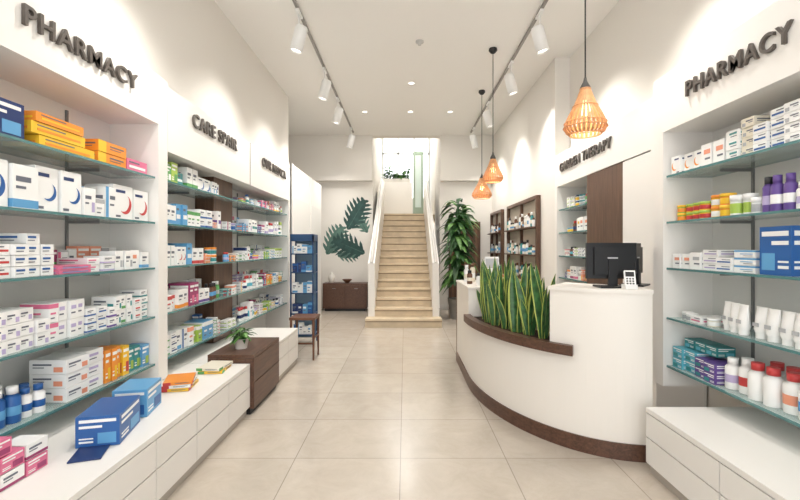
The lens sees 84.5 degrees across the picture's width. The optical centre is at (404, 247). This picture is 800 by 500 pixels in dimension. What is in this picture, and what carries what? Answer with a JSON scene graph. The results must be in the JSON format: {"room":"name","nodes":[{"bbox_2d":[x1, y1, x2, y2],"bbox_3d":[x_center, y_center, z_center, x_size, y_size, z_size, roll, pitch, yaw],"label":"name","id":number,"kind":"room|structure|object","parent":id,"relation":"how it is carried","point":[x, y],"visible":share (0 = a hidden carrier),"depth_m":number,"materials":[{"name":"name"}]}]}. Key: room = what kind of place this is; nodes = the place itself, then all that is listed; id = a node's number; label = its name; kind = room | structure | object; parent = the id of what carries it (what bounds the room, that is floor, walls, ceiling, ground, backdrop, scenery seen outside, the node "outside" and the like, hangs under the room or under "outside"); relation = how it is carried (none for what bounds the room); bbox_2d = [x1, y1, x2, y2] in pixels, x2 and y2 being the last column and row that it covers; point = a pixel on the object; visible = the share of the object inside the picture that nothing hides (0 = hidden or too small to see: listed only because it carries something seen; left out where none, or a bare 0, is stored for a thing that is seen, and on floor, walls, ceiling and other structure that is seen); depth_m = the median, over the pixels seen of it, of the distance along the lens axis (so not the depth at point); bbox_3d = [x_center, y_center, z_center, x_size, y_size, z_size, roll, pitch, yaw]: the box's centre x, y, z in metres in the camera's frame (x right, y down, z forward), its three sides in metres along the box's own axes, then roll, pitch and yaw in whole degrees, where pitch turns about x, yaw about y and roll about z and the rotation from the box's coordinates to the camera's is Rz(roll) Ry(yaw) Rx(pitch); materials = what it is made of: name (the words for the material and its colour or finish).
{"room":"pharmacy","nodes":[
{"label":"pharmacy","id":0,"kind":"room"},
{"bbox_2d":[0,382,112,433],"bbox_3d":[-2.250,-0.570,2.600,0.100,3.940,9.600,0,0,0],"label":"wall","id":1,"kind":"structure","parent":0,"point":[108,383],"depth_m":2.69,"materials":[{"name":"white paint"}]},
{"bbox_2d":[52,0,287,162],"bbox_3d":[-2.080,-1.893,2.600,0.240,1.295,9.600,0,0,0],"label":"wall","id":2,"kind":"structure","parent":0,"point":[192,45],"depth_m":4.26,"materials":[{"name":"white paint"}]},
{"bbox_2d":[280,163,320,324],"bbox_3d":[-1.978,0.040,8.080,0.445,2.720,2.440,0,0,0],"label":"wall partition","id":3,"kind":"structure","parent":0,"point":[305,193],"depth_m":7.75,"materials":[{"name":"white paint"}]},
{"bbox_2d":[373,138,381,225],"bbox_3d":[-0.790,-1.200,12.200,0.100,5.200,4.000,0,0,0],"label":"wall","id":4,"kind":"structure","parent":0,"point":[377,142],"depth_m":11.42,"materials":[{"name":"white paint"}]},
{"bbox_2d":[382,138,429,213],"bbox_3d":[0.030,-2.350,14.150,1.540,2.900,0.100,0,0,0],"label":"window","id":5,"kind":"structure","parent":4,"relation":"in","point":[383,153],"depth_m":14.10,"materials":[{"name":"white"}]},
{"bbox_2d":[288,135,493,308],"bbox_3d":[-0.450,-0.570,10.050,5.100,3.940,0.300,0,0,0],"label":"wall","id":6,"kind":"structure","parent":0,"point":[344,174],"depth_m":10.06,"materials":[{"name":"white paint"}]},
{"bbox_2d":[323,197,370,261],"bbox_3d":[-1.312,-0.419,10.097,1.143,1.522,0.003,0,0,0],"label":"wall mural","id":7,"kind":"object","parent":6,"relation":"attached to","point":[337,241],"visible":1,"depth_m":10.10},
{"bbox_2d":[440,305,448,308],"bbox_3d":[1.400,1.350,10.092,1.200,0.100,0.015,0,0,0],"label":"baseboard","id":8,"kind":"structure","parent":6,"relation":"attached to","point":[441,306],"depth_m":10.08,"materials":[{"name":"white laminate"}]},
{"bbox_2d":[449,222,479,297],"bbox_3d":[1.360,0.400,10.034,0.720,2.000,0.129,0,0,0],"label":"door","id":9,"kind":"structure","parent":6,"relation":"in","point":[452,290],"depth_m":10.03,"materials":[{"name":"brown wood"}]},
{"bbox_2d":[384,182,411,213],"bbox_3d":[-0.259,-1.423,13.150,0.959,1.054,0.300,0,0,0],"label":"wall landing","id":10,"kind":"structure","parent":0,"point":[397,195],"depth_m":13.00,"materials":[{"name":"beige paint"}]},
{"bbox_2d":[383,166,410,181],"bbox_3d":[-0.248,-2.213,13.175,0.951,0.525,0.472,0,0,0],"label":"planter","id":11,"kind":"object","parent":10,"relation":"on","point":[391,178],"visible":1,"depth_m":13.11,"materials":[{"name":"white ceramic"}]},
{"bbox_2d":[373,136,439,137],"bbox_3d":[0.030,-3.220,10.075,1.740,1.360,0.250,0,0,0],"label":"wall","id":12,"kind":"structure","parent":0,"point":[373,136],"depth_m":10.07,"materials":[{"name":"white paint"}]},
{"bbox_2d":[214,0,618,135],"bbox_3d":[-0.200,-2.590,3.875,5.600,0.100,12.150,0,0,0],"label":"ceiling","id":13,"kind":"structure","parent":0,"point":[369,51],"depth_m":5.72,"materials":[{"name":"white paint"}]},
{"bbox_2d":[290,0,354,148],"bbox_3d":[-1.134,-2.308,5.300,0.192,0.461,8.600,0,0,0],"label":"track light","id":14,"kind":"object","parent":13,"relation":"hanging from","point":[301,31],"visible":1,"depth_m":6.03,"materials":[{"name":"grey metal"}]},
{"bbox_2d":[416,39,423,45],"bbox_3d":[0.180,-2.514,5.400,0.100,0.049,0.100,0,0,0],"label":"smoke detector","id":15,"kind":"object","parent":13,"relation":"attached to","point":[419,42],"visible":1,"depth_m":5.37,"materials":[{"name":"grey plastic"}]},
{"bbox_2d":[472,90,491,198],"bbox_3d":[1.240,-1.668,7.100,0.330,1.742,0.330,0,0,0],"label":"pendant lamp","id":16,"kind":"object","parent":13,"relation":"hanging from","point":[481,185],"visible":0.9,"depth_m":7.03,"materials":[{"name":"wicker"}]},
{"bbox_2d":[482,47,503,182],"bbox_3d":[1.120,-1.688,5.600,0.270,1.702,0.270,0,0,0],"label":"pendant lamp","id":17,"kind":"object","parent":13,"relation":"hanging from","point":[490,175],"visible":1,"depth_m":5.55,"materials":[{"name":"orange wicker"}]},
{"bbox_2d":[470,0,548,148],"bbox_3d":[1.444,-2.308,5.300,0.192,0.461,8.600,0,0,0],"label":"track light","id":18,"kind":"object","parent":13,"relation":"hanging from","point":[538,33],"visible":1,"depth_m":5.91,"materials":[{"name":"grey metal"}]},
{"bbox_2d":[563,0,608,138],"bbox_3d":[1.270,-1.668,3.100,0.300,1.742,0.300,0,0,0],"label":"pendant lamp","id":19,"kind":"object","parent":13,"relation":"hanging from","point":[585,102],"visible":1,"depth_m":3.05,"materials":[{"name":"orange wicker"}]},
{"bbox_2d":[413,152,422,213],"bbox_3d":[0.390,-1.873,13.025,0.300,1.954,0.050,0,0,0],"label":"door","id":20,"kind":"structure","parent":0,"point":[417,156],"depth_m":13.02,"materials":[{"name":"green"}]},
{"bbox_2d":[166,308,679,499],"bbox_3d":[-0.200,1.450,4.050,5.600,0.100,12.500,0,0,0],"label":"floor","id":21,"kind":"structure","parent":0,"point":[379,413],"depth_m":3.17,"materials":[{"name":"tile"}]},
{"bbox_2d":[0,364,249,499],"bbox_3d":[-1.700,1.185,2.145,0.800,0.430,3.092,0,0,0],"label":"base cabinet","id":22,"kind":"object","parent":21,"relation":"on","point":[167,445],"visible":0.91,"depth_m":2.38,"materials":[{"name":"beige"}]},
{"bbox_2d":[0,435,47,492],"bbox_3d":[-1.660,0.867,1.795,0.122,0.202,0.352,0,0,0],"label":"medicine boxes","id":23,"kind":"object","parent":22,"relation":"on","point":[21,456],"visible":1,"depth_m":1.84,"materials":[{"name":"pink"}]},
{"bbox_2d":[0,0,167,435],"bbox_3d":[-1.955,-0.140,1.940,0.370,2.200,2.680,0,0,0],"label":"shelving unit","id":24,"kind":"object","parent":22,"relation":"on","point":[37,73],"visible":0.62,"depth_m":2.74,"materials":[{"name":"white laminate"}]},
{"bbox_2d":[0,97,146,175],"bbox_3d":[-1.917,-0.596,2.493,0.194,0.169,1.243,0,0,0],"label":"medicine boxes","id":25,"kind":"object","parent":24,"relation":"in","point":[35,126],"visible":0.91,"depth_m":2.34,"materials":[{"name":"orange cardboard"}]},
{"bbox_2d":[0,159,147,221],"bbox_3d":[-1.919,-0.300,2.489,0.208,0.229,1.296,0,0,0],"label":"medicine boxes","id":26,"kind":"object","parent":24,"relation":"in","point":[35,187],"visible":0.93,"depth_m":2.37,"materials":[{"name":"white cardboard"}]},
{"bbox_2d":[0,289,147,356],"bbox_3d":[-1.905,0.389,2.532,0.188,0.200,1.212,0,0,0],"label":"medicine boxes","id":27,"kind":"object","parent":24,"relation":"in","point":[28,325],"visible":1,"depth_m":2.37,"materials":[{"name":"white cardboard"}]},
{"bbox_2d":[0,343,148,428],"bbox_3d":[-1.927,0.716,2.530,0.228,0.226,1.233,0,0,0],"label":"products","id":28,"kind":"object","parent":24,"relation":"in","point":[65,375],"visible":1,"depth_m":2.39,"materials":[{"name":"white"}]},
{"bbox_2d":[0,233,148,278],"bbox_3d":[-1.952,0.034,2.466,0.278,0.211,1.321,0,0,0],"label":"medicine boxes","id":29,"kind":"object","parent":24,"relation":"in","point":[21,254],"visible":1,"depth_m":2.29,"materials":[{"name":"white cardboard"}]},
{"bbox_2d":[21,3,137,87],"bbox_3d":[-1.758,-1.081,2.456,0.018,0.099,0.860,0,0,0],"label":"wall sign letters","id":30,"kind":"object","parent":24,"relation":"attached to","point":[63,37],"visible":1,"depth_m":2.35,"materials":[{"name":"grey metal"}]},
{"bbox_2d":[67,444,109,463],"bbox_3d":[-1.485,0.966,2.075,0.130,0.005,0.170,0,0,-20],"label":"leaflet","id":31,"kind":"object","parent":22,"relation":"on","point":[89,453],"visible":1,"depth_m":2.06,"materials":[{"name":"blue paper"}]},
{"bbox_2d":[161,372,198,391],"bbox_3d":[-1.569,0.936,3.069,0.203,0.064,0.238,0,0,-14],"label":"book stack","id":32,"kind":"object","parent":22,"relation":"on","point":[180,382],"visible":0.99,"depth_m":2.98,"materials":[{"name":"orange paper"}]},
{"bbox_2d":[196,360,232,373],"bbox_3d":[-1.509,0.947,3.499,0.205,0.042,0.258,0,0,0],"label":"book stack","id":33,"kind":"object","parent":22,"relation":"on","point":[213,366],"visible":1,"depth_m":3.44,"materials":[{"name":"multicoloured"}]},
{"bbox_2d":[168,337,278,413],"bbox_3d":[-1.685,1.150,4.070,0.830,0.500,0.742,0,0,0],"label":"base cabinet","id":34,"kind":"object","parent":21,"relation":"on","point":[262,353],"visible":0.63,"depth_m":3.92,"materials":[{"name":"brown wood"}]},
{"bbox_2d":[225,327,255,348],"bbox_3d":[-1.455,0.800,3.961,0.261,0.199,0.253,0,0,0],"label":"potted succulent","id":35,"kind":"object","parent":34,"relation":"on","point":[241,338],"visible":1,"depth_m":3.90,"materials":[{"name":"green plant"}]},
{"bbox_2d":[168,88,289,358],"bbox_3d":[-1.953,0.100,5.032,0.374,2.600,3.495,0,0,0],"label":"shelving unit","id":36,"kind":"object","parent":21,"relation":"on","point":[239,173],"visible":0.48,"depth_m":4.57,"materials":[{"name":"white laminate"}]},
{"bbox_2d":[192,114,237,150],"bbox_3d":[-1.758,-1.066,4.125,0.018,0.114,0.950,0,0,0],"label":"wall sign letters","id":37,"kind":"object","parent":36,"relation":"attached to","point":[232,144],"visible":1,"depth_m":4.02,"materials":[{"name":"grey metal"}]},
{"bbox_2d":[168,204,281,235],"bbox_3d":[-1.951,-0.287,4.969,0.280,0.203,3.252,0,0,0],"label":"medicine boxes","id":38,"kind":"object","parent":36,"relation":"in","point":[179,214],"visible":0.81,"depth_m":4.29,"materials":[{"name":"white cardboard"}]},
{"bbox_2d":[168,243,281,265],"bbox_3d":[-1.947,0.048,4.946,0.287,0.181,3.211,0,0,0],"label":"medicine boxes","id":39,"kind":"object","parent":36,"relation":"in","point":[178,253],"visible":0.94,"depth_m":4.20,"materials":[{"name":"white cardboard"}]},
{"bbox_2d":[168,162,281,213],"bbox_3d":[-1.950,-0.596,4.967,0.280,0.169,3.250,0,0,0],"label":"medicine boxes","id":40,"kind":"object","parent":36,"relation":"on","point":[186,176],"visible":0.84,"depth_m":3.98,"materials":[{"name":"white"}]},
{"bbox_2d":[168,293,282,354],"bbox_3d":[-1.951,0.733,4.977,0.279,0.191,3.271,0,0,0],"label":"medicine boxes","id":41,"kind":"object","parent":36,"relation":"in","point":[180,334],"visible":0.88,"depth_m":4.24,"materials":[{"name":"white cardboard"}]},
{"bbox_2d":[168,269,282,311],"bbox_3d":[-1.949,0.392,4.962,0.283,0.194,3.242,0,0,0],"label":"medicine boxes","id":42,"kind":"object","parent":36,"relation":"in","point":[181,294],"visible":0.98,"depth_m":4.23,"materials":[{"name":"white cardboard"}]},
{"bbox_2d":[262,158,285,178],"bbox_3d":[-1.758,-1.066,5.954,0.018,0.114,1.050,0,0,0],"label":"wall sign letters","id":43,"kind":"object","parent":36,"relation":"attached to","point":[265,163],"visible":1,"depth_m":5.86,"materials":[{"name":"grey metal"}]},
{"bbox_2d":[202,328,297,379],"bbox_3d":[-1.700,1.185,4.897,0.800,0.430,0.907,0,0,0],"label":"base cabinet","id":44,"kind":"object","parent":21,"relation":"on","point":[288,337],"visible":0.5,"depth_m":4.94,"materials":[{"name":"beige"}]},
{"bbox_2d":[290,234,317,340],"bbox_3d":[-1.490,0.600,6.505,0.340,1.600,0.310,0,0,0],"label":"display rack","id":45,"kind":"object","parent":21,"relation":"on","point":[305,250],"visible":0.96,"depth_m":6.37,"materials":[{"name":"blue metal"}]},
{"bbox_2d":[289,314,319,360],"bbox_3d":[-1.280,1.133,5.630,0.320,0.535,0.340,0,0,0],"label":"wooden stool","id":46,"kind":"object","parent":21,"relation":"on","point":[313,317],"visible":0.67,"depth_m":5.48,"materials":[{"name":"brown wood"}]},
{"bbox_2d":[323,282,367,310],"bbox_3d":[-1.330,1.090,9.885,0.980,0.620,0.390,0,0,0],"label":"sideboard","id":47,"kind":"object","parent":21,"relation":"on","point":[337,296],"visible":0.98,"depth_m":9.71,"materials":[{"name":"brown wood"}]},
{"bbox_2d":[328,272,334,282],"bbox_3d":[-1.650,0.659,9.880,0.160,0.240,0.160,0,0,0],"label":"vase","id":48,"kind":"object","parent":47,"relation":"on","point":[331,277],"visible":1,"depth_m":9.83,"materials":[{"name":"white ceramic"}]},
{"bbox_2d":[365,179,441,327],"bbox_3d":[-0.025,-0.221,9.766,1.350,3.241,4.136,0,0,0],"label":"staircase","id":49,"kind":"structure","parent":21,"relation":"on","point":[403,263],"depth_m":8.81,"materials":[{"name":"wood"}]},
{"bbox_2d":[438,198,479,319],"bbox_3d":[1.073,0.197,8.733,0.869,2.406,0.960,0,0,0],"label":"potted palm","id":50,"kind":"object","parent":21,"relation":"on","point":[456,241],"visible":0.94,"depth_m":8.58,"materials":[{"name":"green plant"}]},
{"bbox_2d":[456,257,653,462],"bbox_3d":[1.017,0.739,4.173,0.801,1.322,2.810,0,0,-13],"label":"reception desk","id":51,"kind":"object","parent":21,"relation":"on","point":[569,366],"depth_m":3.12,"materials":[{"name":"white wood"}]},
{"bbox_2d":[464,263,503,285],"bbox_3d":[0.823,0.289,4.871,0.236,0.220,0.696,0,0,-19],"label":"pump bottles","id":52,"kind":"object","parent":51,"relation":"on","point":[469,275],"visible":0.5,"depth_m":5.12,"materials":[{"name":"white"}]},
{"bbox_2d":[484,257,498,272],"bbox_3d":[0.980,0.249,4.939,0.180,0.300,0.098,0,0,0],"label":"sign","id":53,"kind":"object","parent":51,"relation":"on","point":[488,260],"visible":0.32,"depth_m":4.96,"materials":[{"name":"white plastic"}]},
{"bbox_2d":[585,243,635,287],"bbox_3d":[1.440,0.119,3.070,0.341,0.310,0.172,0,0,0],"label":"computer monitor","id":54,"kind":"object","parent":51,"relation":"on","point":[608,261],"visible":0.88,"depth_m":3.05,"materials":[{"name":"black plastic"}]},
{"bbox_2d":[621,270,637,288],"bbox_3d":[1.506,0.212,2.954,0.092,0.122,0.087,0,0,0],"label":"card terminal","id":55,"kind":"object","parent":51,"relation":"on","point":[629,275],"visible":1,"depth_m":2.94,"materials":[{"name":"white plastic"}]},
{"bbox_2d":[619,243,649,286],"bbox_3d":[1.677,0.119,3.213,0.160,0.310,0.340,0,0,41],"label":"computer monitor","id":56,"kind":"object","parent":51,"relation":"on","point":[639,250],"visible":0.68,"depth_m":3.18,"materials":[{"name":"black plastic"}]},
{"bbox_2d":[555,96,706,406],"bbox_3d":[2.200,0.090,4.685,0.400,2.620,2.370,0,0,0],"label":"shelving unit","id":57,"kind":"object","parent":21,"relation":"on","point":[617,181],"visible":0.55,"depth_m":4.12,"materials":[{"name":"white laminate"}]},
{"bbox_2d":[564,247,584,256],"bbox_3d":[2.127,0.025,5.292,0.152,0.148,0.790,0,0,-4],"label":"medicine boxes","id":58,"kind":"object","parent":57,"relation":"in","point":[574,251],"visible":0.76,"depth_m":5.34,"materials":[{"name":"white cardboard"}]},
{"bbox_2d":[565,266,586,280],"bbox_3d":[2.149,0.304,5.308,0.183,0.150,0.812,0,0,0],"label":"medicine boxes","id":59,"kind":"object","parent":57,"relation":"in","point":[575,272],"visible":0.59,"depth_m":5.31,"materials":[{"name":"white cardboard"}]},
{"bbox_2d":[567,193,586,208],"bbox_3d":[2.137,-0.572,5.285,0.163,0.143,0.766,0,0,0],"label":"medicine boxes","id":60,"kind":"object","parent":57,"relation":"in","point":[579,199],"visible":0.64,"depth_m":5.33,"materials":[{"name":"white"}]},
{"bbox_2d":[567,216,586,231],"bbox_3d":[2.137,-0.281,5.288,0.173,0.161,0.771,0,0,0],"label":"medicine boxes","id":61,"kind":"object","parent":57,"relation":"in","point":[580,224],"visible":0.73,"depth_m":5.17,"materials":[{"name":"white cardboard"}]},
{"bbox_2d":[559,136,611,171],"bbox_3d":[1.988,-1.026,4.945,0.018,0.109,1.400,0,0,0],"label":"wall sign letters","id":62,"kind":"object","parent":57,"relation":"attached to","point":[587,153],"visible":1,"depth_m":4.81,"materials":[{"name":"grey metal"}]},
{"bbox_2d":[646,407,799,499],"bbox_3d":[1.835,1.195,1.670,0.670,0.410,2.142,0,0,0],"label":"base cabinet","id":63,"kind":"object","parent":21,"relation":"on","point":[698,453],"visible":0.98,"depth_m":2.30,"materials":[{"name":"beige"}]},
{"bbox_2d":[654,0,799,427],"bbox_3d":[2.015,-0.120,1.920,0.370,2.200,2.640,0,0,0],"label":"shelving unit","id":64,"kind":"object","parent":63,"relation":"on","point":[682,124],"visible":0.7,"depth_m":2.85,"materials":[{"name":"white laminate"}]},
{"bbox_2d":[671,98,799,174],"bbox_3d":[1.976,-0.643,2.408,0.207,0.264,1.374,0,0,0],"label":"medicine boxes","id":65,"kind":"object","parent":64,"relation":"in","point":[756,132],"visible":0.9,"depth_m":2.44,"materials":[{"name":"white cardboard"}]},
{"bbox_2d":[673,338,799,419],"bbox_3d":[1.985,0.727,2.578,0.222,0.204,1.037,0,0,0],"label":"products","id":66,"kind":"object","parent":64,"relation":"on","point":[775,387],"visible":1,"depth_m":2.51,"materials":[{"name":"white"}]},
{"bbox_2d":[673,225,799,276],"bbox_3d":[1.989,0.015,2.619,0.223,0.249,0.953,0,0,0],"label":"medicine boxes","id":67,"kind":"object","parent":64,"relation":"in","point":[778,254],"visible":0.99,"depth_m":2.31,"materials":[{"name":"blue"}]},
{"bbox_2d":[677,172,799,220],"bbox_3d":[1.983,-0.281,2.527,0.185,0.190,1.142,0,0,0],"label":"jars","id":68,"kind":"object","parent":64,"relation":"on","point":[776,195],"visible":0.8,"depth_m":2.42,"materials":[{"name":"multicoloured"}]},
{"bbox_2d":[685,19,793,96],"bbox_3d":[1.818,-1.026,2.454,0.018,0.099,0.780,0,0,0],"label":"wall sign letters","id":69,"kind":"object","parent":64,"relation":"attached to","point":[738,60],"visible":1,"depth_m":2.39,"materials":[{"name":"grey metal"}]},
{"bbox_2d":[682,301,799,349],"bbox_3d":[1.975,0.404,2.578,0.193,0.170,0.980,0,0,0],"label":"tubes","id":70,"kind":"object","parent":64,"relation":"on","point":[769,324],"visible":1,"depth_m":2.37,"materials":[{"name":"white plastic"}]},
{"bbox_2d":[430,138,439,307],"bbox_3d":[0.850,-1.200,12.200,0.100,5.200,4.000,0,0,0],"label":"wall","id":71,"kind":"structure","parent":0,"point":[434,142],"depth_m":11.17,"materials":[{"name":"white paint"}]},
{"bbox_2d":[492,61,552,293],"bbox_3d":[2.050,-0.570,8.075,0.100,3.940,4.250,0,0,0],"label":"wall","id":72,"kind":"structure","parent":0,"point":[523,144],"depth_m":6.90,"materials":[{"name":"white paint"}]},
{"bbox_2d":[487,209,503,273],"bbox_3d":[1.928,-0.130,9.415,0.136,1.300,1.130,0,0,0],"label":"display shelf","id":73,"kind":"object","parent":72,"relation":"attached to","point":[496,233],"visible":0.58,"depth_m":9.24,"materials":[{"name":"brown wood"}]},
{"bbox_2d":[504,195,540,278],"bbox_3d":[1.928,-0.130,7.410,0.136,1.300,1.880,0,0,0],"label":"display shelf","id":74,"kind":"object","parent":72,"relation":"attached to","point":[523,231],"visible":0.8,"depth_m":7.13,"materials":[{"name":"brown wood"}]},
{"bbox_2d":[553,58,569,277],"bbox_3d":[2.250,-0.570,5.910,0.500,3.940,0.080,0,0,0],"label":"wall","id":75,"kind":"structure","parent":0,"point":[561,66],"depth_m":5.87,"materials":[{"name":"white paint"}]},
{"bbox_2d":[570,0,775,146],"bbox_3d":[2.310,-1.885,1.875,0.220,1.310,8.150,0,0,0],"label":"wall","id":76,"kind":"structure","parent":0,"point":[637,43],"depth_m":4.08,"materials":[{"name":"white paint"}]},
{"bbox_2d":[707,386,798,427],"bbox_3d":[2.470,-0.570,1.875,0.100,3.940,8.150,0,0,0],"label":"wall","id":77,"kind":"structure","parent":0,"point":[715,398],"depth_m":3.37,"materials":[{"name":"white paint"}]}
]}

